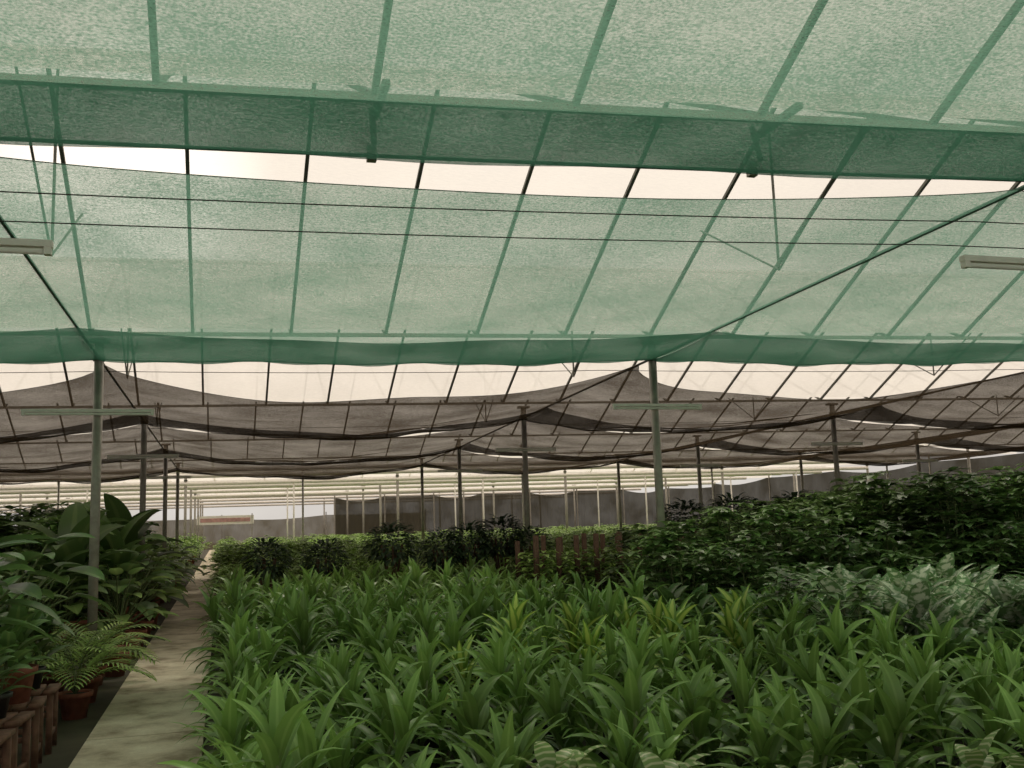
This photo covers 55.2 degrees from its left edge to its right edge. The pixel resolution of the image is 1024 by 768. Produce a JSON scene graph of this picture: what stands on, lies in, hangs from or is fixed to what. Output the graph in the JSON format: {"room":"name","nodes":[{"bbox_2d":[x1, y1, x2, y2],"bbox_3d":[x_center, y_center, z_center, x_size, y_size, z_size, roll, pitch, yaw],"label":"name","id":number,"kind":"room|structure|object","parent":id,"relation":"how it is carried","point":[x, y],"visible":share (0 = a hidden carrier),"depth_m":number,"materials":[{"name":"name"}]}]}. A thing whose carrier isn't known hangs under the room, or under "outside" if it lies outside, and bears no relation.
{"room":"plant nursery greenhouse","nodes":[
{"label":"plant nursery greenhouse","id":0,"kind":"room"},
{"bbox_2d":[29,512,333,549],"bbox_3d":[-47.820,14.440,91.051,80.116,3.300,4.519,0,-8,-16],"label":"wall","id":1,"kind":"structure","parent":0,"point":[314,524],"depth_m":96.62,"materials":[{"name":"concrete"}]},
{"bbox_2d":[0,146,1020,504],"bbox_3d":[-9.788,3.140,47.235,64.004,2.165,106.749,0,-8,-16],"label":"roof frame","id":2,"kind":"object","parent":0,"point":[61,148],"visible":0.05,"depth_m":21.38,"materials":[{"name":"metal"}]},
{"bbox_2d":[0,144,1023,507],"bbox_3d":[-19.134,3.110,45.341,95.000,2.100,109.550,0,-8,-16],"label":"film","id":3,"kind":"object","parent":2,"relation":"attached to","point":[476,380],"visible":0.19,"depth_m":20.41,"materials":[{"name":"plastic"}]},
{"bbox_2d":[0,549,1023,767],"bbox_3d":[-14.123,11.359,65.235,170.000,0.001,165.000,0,-8,-16],"label":"ground","id":4,"kind":"structure","parent":0,"point":[71,734],"depth_m":8.93,"materials":[{"name":"soil"}]},
{"bbox_2d":[0,728,15,767],"bbox_3d":[-3.340,2.428,6.022,0.420,0.490,0.420,0,-8,-14],"label":"plant stand","id":5,"kind":"object","parent":4,"relation":"on","point":[6,735],"visible":1,"depth_m":6.22,"materials":[{"name":"red wood"}]},
{"bbox_2d":[0,634,34,693],"bbox_3d":[-3.369,1.867,6.094,0.650,0.642,0.640,-4,-8,17],"label":"potted aglaonema","id":6,"kind":"object","parent":5,"relation":"on","point":[3,650],"visible":1,"depth_m":6.21,"materials":[{"name":"green plant"}]},
{"bbox_2d":[0,711,34,767],"bbox_3d":[-3.525,2.522,6.648,0.420,0.490,0.420,0,-8,-13],"label":"plant stand","id":7,"kind":"object","parent":4,"relation":"on","point":[13,719],"visible":0.86,"depth_m":6.76,"materials":[{"name":"red wood"}]},
{"bbox_2d":[0,620,51,718],"bbox_3d":[-3.549,1.965,6.750,0.716,0.643,0.638,2,-9,-25],"label":"potted aglaonema","id":8,"kind":"object","parent":7,"relation":"on","point":[8,638],"visible":0.79,"depth_m":6.71,"materials":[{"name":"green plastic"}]},
{"bbox_2d":[0,695,46,767],"bbox_3d":[-3.711,2.616,7.274,0.420,0.490,0.420,1,-9,-21],"label":"plant stand","id":9,"kind":"object","parent":4,"relation":"on","point":[37,703],"visible":0.78,"depth_m":7.18,"materials":[{"name":"red wood"}]},
{"bbox_2d":[0,605,61,704],"bbox_3d":[-3.720,2.006,7.362,0.637,0.744,0.602,2,-9,-24],"label":"potted aglaonema","id":10,"kind":"object","parent":9,"relation":"on","point":[20,695],"visible":0.36,"depth_m":7.33,"materials":[{"name":"plant"}]},
{"bbox_2d":[0,683,60,757],"bbox_3d":[-3.896,2.710,7.901,0.420,0.490,0.420,1,-8,-19],"label":"plant stand","id":11,"kind":"object","parent":4,"relation":"on","point":[51,708],"visible":0.49,"depth_m":7.80,"materials":[{"name":"red wood"}]},
{"bbox_2d":[0,606,76,689],"bbox_3d":[-3.937,2.146,7.991,0.650,0.655,0.730,-4,-8,14],"label":"potted aglaonema","id":12,"kind":"object","parent":11,"relation":"on","point":[41,643],"visible":0.34,"depth_m":7.99,"materials":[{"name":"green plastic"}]},
{"bbox_2d":[10,501,133,617],"bbox_3d":[-7.686,3.174,16.884,1.955,2.322,2.228,4,-10,-37],"label":"banana","id":13,"kind":"object","parent":4,"relation":"on","point":[58,517],"visible":0.04,"depth_m":16.95,"materials":[{"name":"plant"}]},
{"bbox_2d":[3,503,149,652],"bbox_3d":[-6.619,2.872,14.658,1.900,2.229,1.966,-4,-8,15],"label":"banana","id":14,"kind":"object","parent":4,"relation":"on","point":[75,518],"visible":0.41,"depth_m":14.67,"materials":[{"name":"plant"}]},
{"bbox_2d":[2,630,156,719],"bbox_3d":[-4.229,2.794,9.351,1.564,0.750,1.578,-6,-9,29],"label":"potted palm","id":15,"kind":"object","parent":4,"relation":"on","point":[74,703],"visible":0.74,"depth_m":9.24,"materials":[{"name":"plant"}]},
{"bbox_2d":[32,619,128,695],"bbox_3d":[-4.946,2.989,10.706,1.657,0.788,1.642,-6,-9,24],"label":"potted palm","id":16,"kind":"object","parent":4,"relation":"on","point":[44,681],"visible":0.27,"depth_m":10.58,"materials":[{"name":"plant"}]},
{"bbox_2d":[77,360,103,668],"bbox_3d":[-5.562,1.542,13.086,0.300,4.355,0.300,0,-8,-16],"label":"steel post","id":17,"kind":"object","parent":4,"relation":"on","point":[92,613],"visible":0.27,"depth_m":13.05,"materials":[{"name":"metal"}]},
{"bbox_2d":[21,409,153,415],"bbox_3d":[-5.687,0.384,13.190,1.650,0.095,0.192,0,-8,-16],"label":"lamp","id":18,"kind":"object","parent":17,"relation":"attached to","point":[93,411],"visible":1,"depth_m":13.10,"materials":[{"name":"metal"}]},
{"bbox_2d":[34,623,170,702],"bbox_3d":[-4.410,2.907,10.184,1.658,0.770,1.617,1,-8,-19],"label":"potted palm","id":19,"kind":"object","parent":4,"relation":"on","point":[93,684],"visible":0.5,"depth_m":10.11,"materials":[{"name":"plant"}]},
{"bbox_2d":[0,501,205,659],"bbox_3d":[-9.451,3.676,20.509,7.566,2.453,23.888,2,-9,-23],"label":"bed","id":20,"kind":"object","parent":4,"relation":"on","point":[160,585],"visible":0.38,"depth_m":15.75,"materials":[{"name":"plant"}]},
{"bbox_2d":[51,622,156,685],"bbox_3d":[-4.785,3.128,11.271,1.386,0.660,1.421,6,-11,-43],"label":"potted fern","id":21,"kind":"object","parent":4,"relation":"on","point":[123,623],"visible":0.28,"depth_m":11.31,"materials":[{"name":"plant"}]},
{"bbox_2d":[102,651,129,676],"bbox_3d":[-4.849,3.419,11.959,0.341,0.278,0.350,2,-9,-25],"label":"terracotta pot","id":22,"kind":"object","parent":4,"relation":"on","point":[114,673],"visible":0.32,"depth_m":11.85,"materials":[{"name":"ceramic"}]},
{"bbox_2d":[73,502,180,616],"bbox_3d":[-6.761,3.127,16.669,2.023,2.294,1.956,-8,-10,36],"label":"banana","id":23,"kind":"object","parent":4,"relation":"on","point":[114,542],"visible":0.36,"depth_m":16.61,"materials":[{"name":"plant"}]},
{"bbox_2d":[117,636,140,658],"bbox_3d":[-5.327,3.658,13.573,0.360,0.287,0.351,-6,-9,24],"label":"terracotta pot","id":24,"kind":"object","parent":4,"relation":"on","point":[132,656],"visible":0.14,"depth_m":13.50,"materials":[{"name":"ceramic"}]},
{"bbox_2d":[130,629,146,647],"bbox_3d":[-5.692,3.855,14.805,0.324,0.265,0.333,4,-10,-37],"label":"terracotta pot","id":25,"kind":"object","parent":4,"relation":"on","point":[143,631],"visible":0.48,"depth_m":14.77,"materials":[{"name":"ceramic"}]},
{"bbox_2d":[138,424,146,586],"bbox_3d":[-7.867,2.713,20.867,0.300,4.355,0.300,0,-8,-16],"label":"steel post","id":26,"kind":"object","parent":4,"relation":"on","point":[143,462],"visible":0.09,"depth_m":20.93,"materials":[{"name":"metal"}]},
{"bbox_2d":[69,550,217,767],"bbox_3d":[-13.498,8.254,43.443,0.920,0.050,98.385,0,-8,-16],"label":"concrete path","id":27,"kind":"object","parent":4,"relation":"on","point":[137,729],"visible":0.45,"depth_m":9.52,"materials":[{"name":"concrete"}]},
{"bbox_2d":[102,493,185,604],"bbox_3d":[-7.401,3.320,18.547,2.377,2.477,2.086,-9,-11,42],"label":"banana","id":28,"kind":"object","parent":4,"relation":"on","point":[117,508],"visible":0.22,"depth_m":18.48,"materials":[{"name":"plant"}]},
{"bbox_2d":[134,620,153,638],"bbox_3d":[-6.086,4.045,16.135,0.347,0.283,0.356,-2,-8,1],"label":"terracotta pot","id":29,"kind":"object","parent":4,"relation":"on","point":[147,622],"visible":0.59,"depth_m":16.06,"materials":[{"name":"ceramic"}]},
{"bbox_2d":[162,456,167,557],"bbox_3d":[-10.284,3.941,29.029,0.300,4.355,0.300,0,-8,-16],"label":"steel post","id":30,"kind":"object","parent":4,"relation":"on","point":[165,465],"visible":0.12,"depth_m":29.05,"materials":[{"name":"metal"}]},
{"bbox_2d":[139,476,190,479],"bbox_3d":[-10.314,2.783,29.161,1.450,0.095,0.192,0,-8,-16],"label":"lamp","id":31,"kind":"object","parent":30,"relation":"attached to","point":[147,477],"visible":0.84,"depth_m":29.09,"materials":[{"name":"metal"}]},
{"bbox_2d":[175,472,179,547],"bbox_3d":[-12.674,5.154,37.095,0.300,4.355,0.300,0,-8,-16],"label":"steel post","id":32,"kind":"object","parent":4,"relation":"on","point":[177,473],"visible":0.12,"depth_m":37.09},
{"bbox_2d":[145,533,211,564],"bbox_3d":[-22.211,8.170,46.711,14.981,1.689,37.451,0,-8,-16],"label":"shrub bed","id":33,"kind":"object","parent":4,"relation":"on","point":[193,542],"visible":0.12,"depth_m":42.53,"materials":[{"name":"green plant"}]},
{"bbox_2d":[184,479,187,560],"bbox_3d":[-15.063,6.368,45.162,0.300,4.355,0.300,0,-8,-16],"label":"steel post","id":34,"kind":"object","parent":4,"relation":"on","point":[185,480],"visible":0.52,"depth_m":45.21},
{"bbox_2d":[189,489,191,556],"bbox_3d":[-17.453,7.581,53.228,0.300,4.355,0.300,0,-8,-16],"label":"steel post","id":35,"kind":"object","parent":4,"relation":"on","point":[190,524],"visible":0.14,"depth_m":53.23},
{"bbox_2d":[193,490,195,538],"bbox_3d":[-19.842,8.795,61.295,0.300,4.355,0.300,0,-8,-16],"label":"steel post","id":36,"kind":"object","parent":4,"relation":"on","point":[193,490],"visible":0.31,"depth_m":61.32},
{"bbox_2d":[197,513,253,561],"bbox_3d":[-16.662,8.914,56.943,3.200,2.700,0.070,0,-8,-16],"label":"sign","id":37,"kind":"object","parent":4,"relation":"on","point":[234,519],"visible":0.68,"depth_m":57.06,"materials":[{"name":"white paint"}]},
{"bbox_2d":[288,479,298,540],"bbox_3d":[-10.264,6.507,46.100,0.500,4.026,0.200,0,-8,-16],"label":"slim post","id":38,"kind":"object","parent":4,"relation":"on","point":[288,479],"visible":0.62,"depth_m":46.17,"materials":[{"name":"metal"}]},
{"bbox_2d":[302,480,303,546],"bbox_3d":[-8.105,5.294,37.988,0.500,4.026,0.200,0,-8,-16],"label":"slim post","id":39,"kind":"object","parent":4,"relation":"on","point":[302,480],"visible":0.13,"depth_m":38.01,"materials":[{"name":"metal"}]},
{"bbox_2d":[362,489,364,534],"bbox_3d":[-9.605,8.744,63.348,0.300,4.355,0.300,0,-8,-16],"label":"steel post","id":40,"kind":"object","parent":4,"relation":"on","point":[362,489],"visible":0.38,"depth_m":63.38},
{"bbox_2d":[379,485,381,535],"bbox_3d":[-7.405,7.532,55.244,0.300,4.355,0.300,0,-8,-16],"label":"steel post","id":41,"kind":"object","parent":4,"relation":"on","point":[380,500],"visible":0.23,"depth_m":55.29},
{"bbox_2d":[396,473,399,536],"bbox_3d":[-5.476,6.320,47.085,0.300,4.355,0.300,0,-8,-16],"label":"steel post","id":42,"kind":"object","parent":4,"relation":"on","point":[397,475],"visible":0.52,"depth_m":47.16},
{"bbox_2d":[420,467,424,540],"bbox_3d":[-3.547,5.109,38.926,0.300,4.355,0.300,0,-8,-16],"label":"steel post","id":43,"kind":"object","parent":4,"relation":"on","point":[421,468],"visible":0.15,"depth_m":38.92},
{"bbox_2d":[196,521,707,604],"bbox_3d":[4.618,6.844,42.621,34.371,1.413,45.521,0,-8,-16],"label":"shrub bed","id":44,"kind":"object","parent":4,"relation":"on","point":[227,553],"visible":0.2,"depth_m":26.13,"materials":[{"name":"green plant"}]},
{"bbox_2d":[450,483,457,529],"bbox_3d":[-3.223,7.674,56.059,0.500,4.026,0.200,0,-8,-16],"label":"slim post","id":45,"kind":"object","parent":4,"relation":"on","point":[450,483],"visible":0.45,"depth_m":56.20,"materials":[{"name":"metal"}]},
{"bbox_2d":[457,449,462,542],"bbox_3d":[-1.617,3.898,30.767,0.300,4.355,0.300,0,-8,-16],"label":"steel post","id":46,"kind":"object","parent":4,"relation":"on","point":[459,450],"visible":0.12,"depth_m":30.80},
{"bbox_2d":[437,469,482,472],"bbox_3d":[-1.647,2.740,30.900,1.450,0.095,0.192,0,-8,-16],"label":"lamp","id":47,"kind":"object","parent":46,"relation":"attached to","point":[457,470],"visible":1,"depth_m":30.84,"materials":[{"name":"white paint"}]},
{"bbox_2d":[478,475,484,527],"bbox_3d":[-1.377,6.463,47.883,0.500,4.026,0.200,0,-8,-16],"label":"slim post","id":48,"kind":"object","parent":4,"relation":"on","point":[478,475],"visible":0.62,"depth_m":47.99,"materials":[{"name":"metal"}]},
{"bbox_2d":[521,475,524,526],"bbox_3d":[0.468,5.252,39.708,0.500,4.026,0.200,0,-8,-16],"label":"slim post","id":49,"kind":"object","parent":4,"relation":"on","point":[521,475],"visible":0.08,"depth_m":39.75,"materials":[{"name":"metal"}]},
{"bbox_2d":[521,420,530,548],"bbox_3d":[0.334,2.672,22.513,0.300,4.355,0.300,0,-8,-16],"label":"steel post","id":50,"kind":"object","parent":4,"relation":"on","point":[523,422],"visible":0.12,"depth_m":22.54,"materials":[{"name":"metal"}]},
{"bbox_2d":[495,447,555,451],"bbox_3d":[0.305,1.515,22.645,1.450,0.095,0.192,0,-8,-16],"label":"lamp","id":51,"kind":"object","parent":50,"relation":"attached to","point":[522,448],"visible":1,"depth_m":22.57,"materials":[{"name":"metal"}]},
{"bbox_2d":[239,489,826,617],"bbox_3d":[1.231,3.295,19.338,12.355,2.179,2.393,0,-8,-16],"label":"shrubs","id":52,"kind":"object","parent":4,"relation":"on","point":[460,550],"visible":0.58,"depth_m":17.64,"materials":[{"name":"green plant"}]},
{"bbox_2d":[344,584,773,735],"bbox_3d":[0.421,2.289,8.231,3.803,1.133,1.850,0,-8,-16],"label":"dracaena","id":53,"kind":"object","parent":4,"relation":"on","point":[450,641],"visible":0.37,"depth_m":8.26,"materials":[{"name":"green plant"}]},
{"bbox_2d":[563,470,567,532],"bbox_3d":[2.710,6.280,48.727,0.300,4.355,0.300,0,-8,-16],"label":"steel post","id":54,"kind":"object","parent":4,"relation":"on","point":[564,471],"visible":0.52,"depth_m":48.75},
{"bbox_2d":[156,553,1023,767],"bbox_3d":[0.338,2.503,10.283,7.535,1.286,14.864,0,-8,-16],"label":"bed","id":55,"kind":"object","parent":4,"relation":"on","point":[309,711],"visible":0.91,"depth_m":5.87,"materials":[{"name":"green plant"}]},
{"bbox_2d":[614,479,618,524],"bbox_3d":[7.192,8.661,66.718,0.300,4.355,0.300,0,-8,-16],"label":"steel post","id":56,"kind":"object","parent":4,"relation":"on","point":[614,479],"visible":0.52,"depth_m":66.75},
{"bbox_2d":[617,463,622,527],"bbox_3d":[4.472,5.069,40.535,0.300,4.355,0.300,0,-8,-16],"label":"steel post","id":57,"kind":"object","parent":4,"relation":"on","point":[618,464],"visible":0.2,"depth_m":40.55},
{"bbox_2d":[640,471,647,528],"bbox_3d":[6.814,6.422,49.527,0.500,4.026,0.200,0,-8,-16],"label":"slim post","id":58,"kind":"object","parent":4,"relation":"on","point":[640,471],"visible":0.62,"depth_m":49.60,"materials":[{"name":"metal"}]},
{"bbox_2d":[501,526,787,611],"bbox_3d":[2.827,3.361,17.661,6.087,1.476,1.844,0,-8,-16],"label":"plants","id":59,"kind":"object","parent":4,"relation":"on","point":[543,563],"visible":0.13,"depth_m":16.83,"materials":[{"name":"green plant"}]},
{"bbox_2d":[647,358,668,587],"bbox_3d":[2.196,1.504,14.642,0.300,4.355,0.300,0,-8,-16],"label":"steel post","id":60,"kind":"object","parent":4,"relation":"on","point":[653,383],"visible":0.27,"depth_m":14.67,"materials":[{"name":"metal"}]},
{"bbox_2d":[612,403,701,409],"bbox_3d":[2.166,0.346,14.774,1.450,0.095,0.192,0,-8,-16],"label":"lamp","id":61,"kind":"object","parent":60,"relation":"attached to","point":[655,405],"visible":1,"depth_m":14.69,"materials":[{"name":"metal"}]},
{"bbox_2d":[696,446,702,521],"bbox_3d":[6.234,3.859,32.343,0.300,4.355,0.300,0,-8,-16],"label":"steel post","id":62,"kind":"object","parent":4,"relation":"on","point":[698,447],"visible":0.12,"depth_m":32.40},
{"bbox_2d":[680,464,719,466],"bbox_3d":[6.205,2.701,32.475,1.450,0.095,0.192,0,-8,-16],"label":"lamp","id":63,"kind":"object","parent":62,"relation":"attached to","point":[682,465],"visible":1,"depth_m":32.38,"materials":[{"name":"metal"}]},
{"bbox_2d":[514,729,1023,767],"bbox_3d":[1.449,1.784,3.561,3.130,0.764,2.076,-2,-8,3],"label":"bed","id":64,"kind":"object","parent":4,"relation":"on","point":[546,757],"visible":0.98,"depth_m":4.26,"materials":[{"name":"green plant"}]},
{"bbox_2d":[799,460,804,495],"bbox_3d":[12.544,5.029,42.154,0.300,4.355,0.300,0,-8,-16],"label":"steel post","id":65,"kind":"object","parent":4,"relation":"on","point":[800,461],"visible":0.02,"depth_m":42.26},
{"bbox_2d":[598,463,1023,609],"bbox_3d":[7.499,2.684,17.174,12.083,2.375,11.240,-2,-8,3],"label":"shrubs","id":66,"kind":"object","parent":4,"relation":"on","point":[933,506],"visible":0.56,"depth_m":14.40,"materials":[{"name":"plant"}]},
{"bbox_2d":[631,503,1023,728],"bbox_3d":[4.371,2.274,11.470,5.975,1.804,8.989,-7,-9,32],"label":"bed","id":67,"kind":"object","parent":4,"relation":"on","point":[892,553],"visible":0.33,"depth_m":12.27,"materials":[{"name":"green plant"}]},
{"bbox_2d":[830,418,840,488],"bbox_3d":[8.017,2.634,24.054,0.300,4.355,0.300,0,-8,-16],"label":"steel post","id":68,"kind":"object","parent":4,"relation":"on","point":[833,421],"visible":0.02,"depth_m":24.14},
{"bbox_2d":[811,442,862,445],"bbox_3d":[7.987,1.476,24.186,1.450,0.095,0.192,0,-8,-16],"label":"lamp","id":69,"kind":"object","parent":68,"relation":"attached to","point":[812,443],"visible":1,"depth_m":24.07,"materials":[{"name":"metal"}]},
{"bbox_2d":[763,552,1023,707],"bbox_3d":[4.772,2.322,9.835,4.450,1.228,4.809,-3,-8,11],"label":"bed","id":70,"kind":"object","parent":4,"relation":"on","point":[948,592],"visible":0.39,"depth_m":8.63,"materials":[{"name":"green plant"}]},
{"bbox_2d":[915,444,921,483],"bbox_3d":[14.180,3.819,33.937,0.300,4.355,0.300,0,-8,-16],"label":"steel post","id":71,"kind":"object","parent":4,"relation":"on","point":[917,445],"visible":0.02,"depth_m":34.06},
{"bbox_2d":[902,459,937,461],"bbox_3d":[14.151,2.662,34.069,1.450,0.095,0.192,0,-8,-16],"label":"lamp","id":72,"kind":"object","parent":71,"relation":"attached to","point":[908,460],"visible":1,"depth_m":33.97,"materials":[{"name":"white paint"}]},
{"bbox_3d":[-4.072,2.517,6.487,0.420,0.490,0.420,0,-8,-13],"label":"plant stand","id":73,"kind":"object","parent":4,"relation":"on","visible":0},
{"bbox_2d":[0,552,54,642],"bbox_3d":[-4.159,1.631,6.678,1.794,1.324,1.758,-2,-8,1],"label":"philodendron","id":74,"kind":"object","parent":73,"relation":"on","point":[4,620],"visible":1,"depth_m":6.96,"materials":[{"name":"plant"}]},
{"bbox_3d":[-4.443,2.706,7.740,0.420,0.490,0.420,1,-8,-18],"label":"plant stand","id":75,"kind":"object","parent":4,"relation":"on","visible":0},
{"bbox_2d":[0,534,75,636],"bbox_3d":[-4.400,1.850,7.902,1.656,1.247,1.690,-4,-8,12],"label":"philodendron","id":76,"kind":"object","parent":75,"relation":"on","point":[28,588],"visible":0.77,"depth_m":7.92,"materials":[{"name":"plant"}]},
{"bbox_3d":[-4.999,2.988,9.619,0.420,0.490,0.420,1,-8,-17],"label":"plant stand","id":77,"kind":"object","parent":4,"relation":"on","visible":0},
{"bbox_2d":[0,533,114,614],"bbox_3d":[-4.987,2.074,9.783,1.782,1.366,1.810,-7,-10,34],"label":"philodendron","id":78,"kind":"object","parent":77,"relation":"on","point":[29,555],"visible":0.46,"depth_m":9.85,"materials":[{"name":"plant"}]},
{"bbox_3d":[-3.313,0.400,5.494,0.300,4.355,0.300,0,-8,-16],"label":"steel post","id":79,"kind":"object","parent":4,"relation":"on","visible":0},
{"bbox_2d":[0,238,53,255],"bbox_3d":[-3.411,-0.798,5.612,1.450,0.095,0.192,0,-8,-16],"label":"lamp","id":80,"kind":"object","parent":79,"relation":"attached to","point":[7,245],"visible":1,"depth_m":5.70,"materials":[{"name":"white paint"}]},
{"bbox_2d":[0,185,1023,467],"bbox_3d":[-4.607,0.287,18.130,59.406,0.033,41.338,0,-8,-11],"label":"rails","id":81,"kind":"object","parent":79,"relation":"attached to","point":[1021,188],"visible":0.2,"depth_m":9.37,"materials":[{"name":"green metal"}]},
{"bbox_2d":[0,223,97,363],"bbox_3d":[-8.553,-0.779,8.858,8.887,0.198,7.682,0,-8,-11],"label":"shade net","id":82,"kind":"object","parent":81,"relation":"attached to","point":[34,328],"visible":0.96,"depth_m":10.83,"materials":[{"name":"fabric"}]},
{"bbox_2d":[0,368,142,443],"bbox_3d":[-10.891,0.537,16.601,8.249,0.487,8.480,0,-8,-16],"label":"shade net","id":83,"kind":"object","parent":81,"relation":"hanging from","point":[77,393],"visible":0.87,"depth_m":17.03,"materials":[{"name":"fabric"}]},
{"bbox_2d":[0,424,163,472],"bbox_3d":[-13.243,1.753,24.389,8.340,0.579,9.241,0,-8,-16],"label":"shade net","id":84,"kind":"object","parent":81,"relation":"hanging from","point":[52,454],"visible":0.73,"depth_m":23.83,"materials":[{"name":"fabric"}]},
{"bbox_2d":[0,456,176,484],"bbox_3d":[-15.702,2.942,32.545,9.174,0.500,8.279,0,-8,-12],"label":"shade net","id":85,"kind":"object","parent":81,"relation":"hanging from","point":[119,471],"visible":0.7,"depth_m":32.75,"materials":[{"name":"fabric"}]},
{"bbox_2d":[170,453,444,479],"bbox_3d":[-7.037,2.933,34.367,9.234,0.538,8.995,0,-8,-16],"label":"shade net","id":86,"kind":"object","parent":81,"relation":"hanging from","point":[184,465],"visible":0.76,"depth_m":34.32,"materials":[{"name":"fabric"}]},
{"bbox_2d":[147,424,507,465],"bbox_3d":[-4.843,1.719,26.137,8.767,0.569,9.195,0,-8,-16],"label":"shade net","id":87,"kind":"object","parent":81,"relation":"hanging from","point":[210,447],"visible":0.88,"depth_m":24.70,"materials":[{"name":"fabric"}]},
{"bbox_2d":[105,364,637,440],"bbox_3d":[-2.759,0.516,18.268,8.294,0.515,8.445,0,-8,-16],"label":"shade net","id":88,"kind":"object","parent":81,"relation":"hanging from","point":[174,407],"visible":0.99,"depth_m":17.84,"materials":[{"name":"fabric"}]},
{"bbox_2d":[0,460,867,513],"bbox_3d":[-18.412,7.284,63.984,65.016,0.379,61.279,0,-8,-16],"label":"screens","id":89,"kind":"object","parent":81,"relation":"hanging from","point":[44,491],"visible":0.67,"depth_m":56.27,"materials":[{"name":"paint"}]},
{"bbox_2d":[0,157,1017,366],"bbox_3d":[-0.677,-0.815,10.450,7.843,0.201,8.398,0,-8,-16],"label":"shade net","id":90,"kind":"object","parent":81,"relation":"attached to","point":[131,294],"visible":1,"depth_m":8.69,"materials":[{"name":"fabric"}]},
{"bbox_2d":[0,0,1023,181],"bbox_3d":[4.295,-2.037,3.170,46.921,0.150,8.182,0,-8,-11],"label":"shade net","id":91,"kind":"object","parent":81,"relation":"attached to","point":[833,89],"visible":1,"depth_m":5.13,"materials":[{"name":"fabric"}]},
{"bbox_2d":[0,191,1023,429],"bbox_3d":[-2.876,-0.412,12.987,55.764,0.230,19.133,0,-8,-11],"label":"overhead wires","id":92,"kind":"object","parent":81,"relation":"attached to","point":[0,191],"visible":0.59,"depth_m":7.62,"materials":[{"name":"metal"}]},
{"bbox_2d":[423,450,633,474],"bbox_3d":[1.161,2.891,36.079,8.113,0.524,8.407,0,-8,-12],"label":"shade net","id":93,"kind":"object","parent":81,"relation":"hanging from","point":[447,461],"visible":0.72,"depth_m":35.76,"materials":[{"name":"fabric"}]},
{"bbox_2d":[460,421,768,461],"bbox_3d":[3.042,1.694,27.753,7.944,0.594,8.620,0,-8,-12],"label":"shade net","id":94,"kind":"object","parent":81,"relation":"hanging from","point":[570,444],"visible":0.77,"depth_m":26.06,"materials":[{"name":"fabric"}]},
{"bbox_2d":[618,447,829,468],"bbox_3d":[9.077,2.837,37.705,8.150,0.484,8.343,0,-8,-12],"label":"shade net","id":95,"kind":"object","parent":81,"relation":"hanging from","point":[672,459],"visible":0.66,"depth_m":36.78,"materials":[{"name":"fabric"}]},
{"bbox_2d":[525,364,1023,432],"bbox_3d":[4.844,0.463,19.807,7.772,0.488,7.880,0,-8,-12],"label":"shade net","id":96,"kind":"object","parent":81,"relation":"hanging from","point":[588,409],"visible":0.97,"depth_m":19.45,"materials":[{"name":"fabric"}]},
{"bbox_2d":[651,189,1023,366],"bbox_3d":[6.632,-0.857,11.899,7.606,0.196,7.846,0,-8,-12],"label":"shade net","id":97,"kind":"object","parent":81,"relation":"attached to","point":[915,305],"visible":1,"depth_m":11.59,"materials":[{"name":"fabric"}]},
{"bbox_2d":[700,418,1011,455],"bbox_3d":[10.810,1.649,29.335,8.023,0.576,8.545,0,-8,-11],"label":"shade net","id":98,"kind":"object","parent":81,"relation":"hanging from","point":[795,440],"visible":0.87,"depth_m":27.79,"materials":[{"name":"fabric"}]},
{"bbox_2d":[802,445,1007,465],"bbox_3d":[17.008,2.824,39.318,8.077,0.530,8.362,0,-8,-11],"label":"shade net","id":99,"kind":"object","parent":81,"relation":"hanging from","point":[894,456],"visible":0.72,"depth_m":38.74,"materials":[{"name":"fabric"}]},
{"bbox_2d":[836,373,1023,429],"bbox_3d":[12.466,0.439,21.342,7.894,0.515,7.789,0,-8,-11],"label":"shade net","id":100,"kind":"object","parent":81,"relation":"hanging from","point":[998,403],"visible":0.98,"depth_m":21.59,"materials":[{"name":"fabric"}]},
{"bbox_2d":[925,428,1023,451],"bbox_3d":[18.644,1.613,30.922,7.992,0.577,8.555,0,-8,-11],"label":"shade net","id":101,"kind":"object","parent":81,"relation":"hanging from","point":[1009,440],"visible":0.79,"depth_m":32.48,"materials":[{"name":"fabric"}]},
{"bbox_3d":[4.011,0.364,6.963,0.300,4.355,0.300,0,-8,-16],"label":"steel post","id":102,"kind":"object","parent":4,"relation":"on","visible":0},
{"bbox_2d":[959,255,1023,270],"bbox_3d":[3.789,-0.835,7.044,1.450,0.095,0.192,0,-8,-16],"label":"lamp","id":103,"kind":"object","parent":102,"relation":"attached to","point":[966,261],"visible":1,"depth_m":6.82,"materials":[{"name":"white paint"}]},
{"bbox_2d":[334,485,714,537],"bbox_3d":[1.376,10.054,74.700,29.374,4.200,0.575,-1,-8,-9],"label":"wall","id":104,"kind":"structure","parent":0,"point":[546,511],"depth_m":74.64,"materials":[{"name":"fabric"}]},
{"bbox_2d":[713,453,1023,510],"bbox_3d":[25.108,5.013,45.524,0.411,4.500,66.416,0,-8,-16],"label":"wall","id":105,"kind":"structure","parent":0,"point":[764,489],"depth_m":61.09,"materials":[{"name":"fabric"}]},
{"bbox_3d":[-4.257,2.612,7.113,0.420,0.490,0.420,1,-8,-19],"label":"plant stand","id":106,"kind":"object","parent":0,"visible":0},
{"bbox_2d":[0,540,61,655],"bbox_3d":[-4.362,1.762,7.206,1.626,1.225,1.660,-5,-9,23],"label":"philodendron","id":107,"kind":"object","parent":106,"relation":"on","point":[21,602],"visible":0.79,"depth_m":7.47,"materials":[{"name":"plant"}]},
{"bbox_3d":[-4.814,2.894,8.992,0.420,0.490,0.420,1,-8,-17],"label":"plant stand","id":108,"kind":"object","parent":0,"visible":0},
{"bbox_2d":[0,575,29,665],"bbox_3d":[-4.790,2.205,9.100,0.890,0.903,0.848,2,-9,-25],"label":"philodendron","id":109,"kind":"object","parent":108,"relation":"on","point":[13,579],"visible":0.23,"depth_m":9.27,"materials":[{"name":"plant"}]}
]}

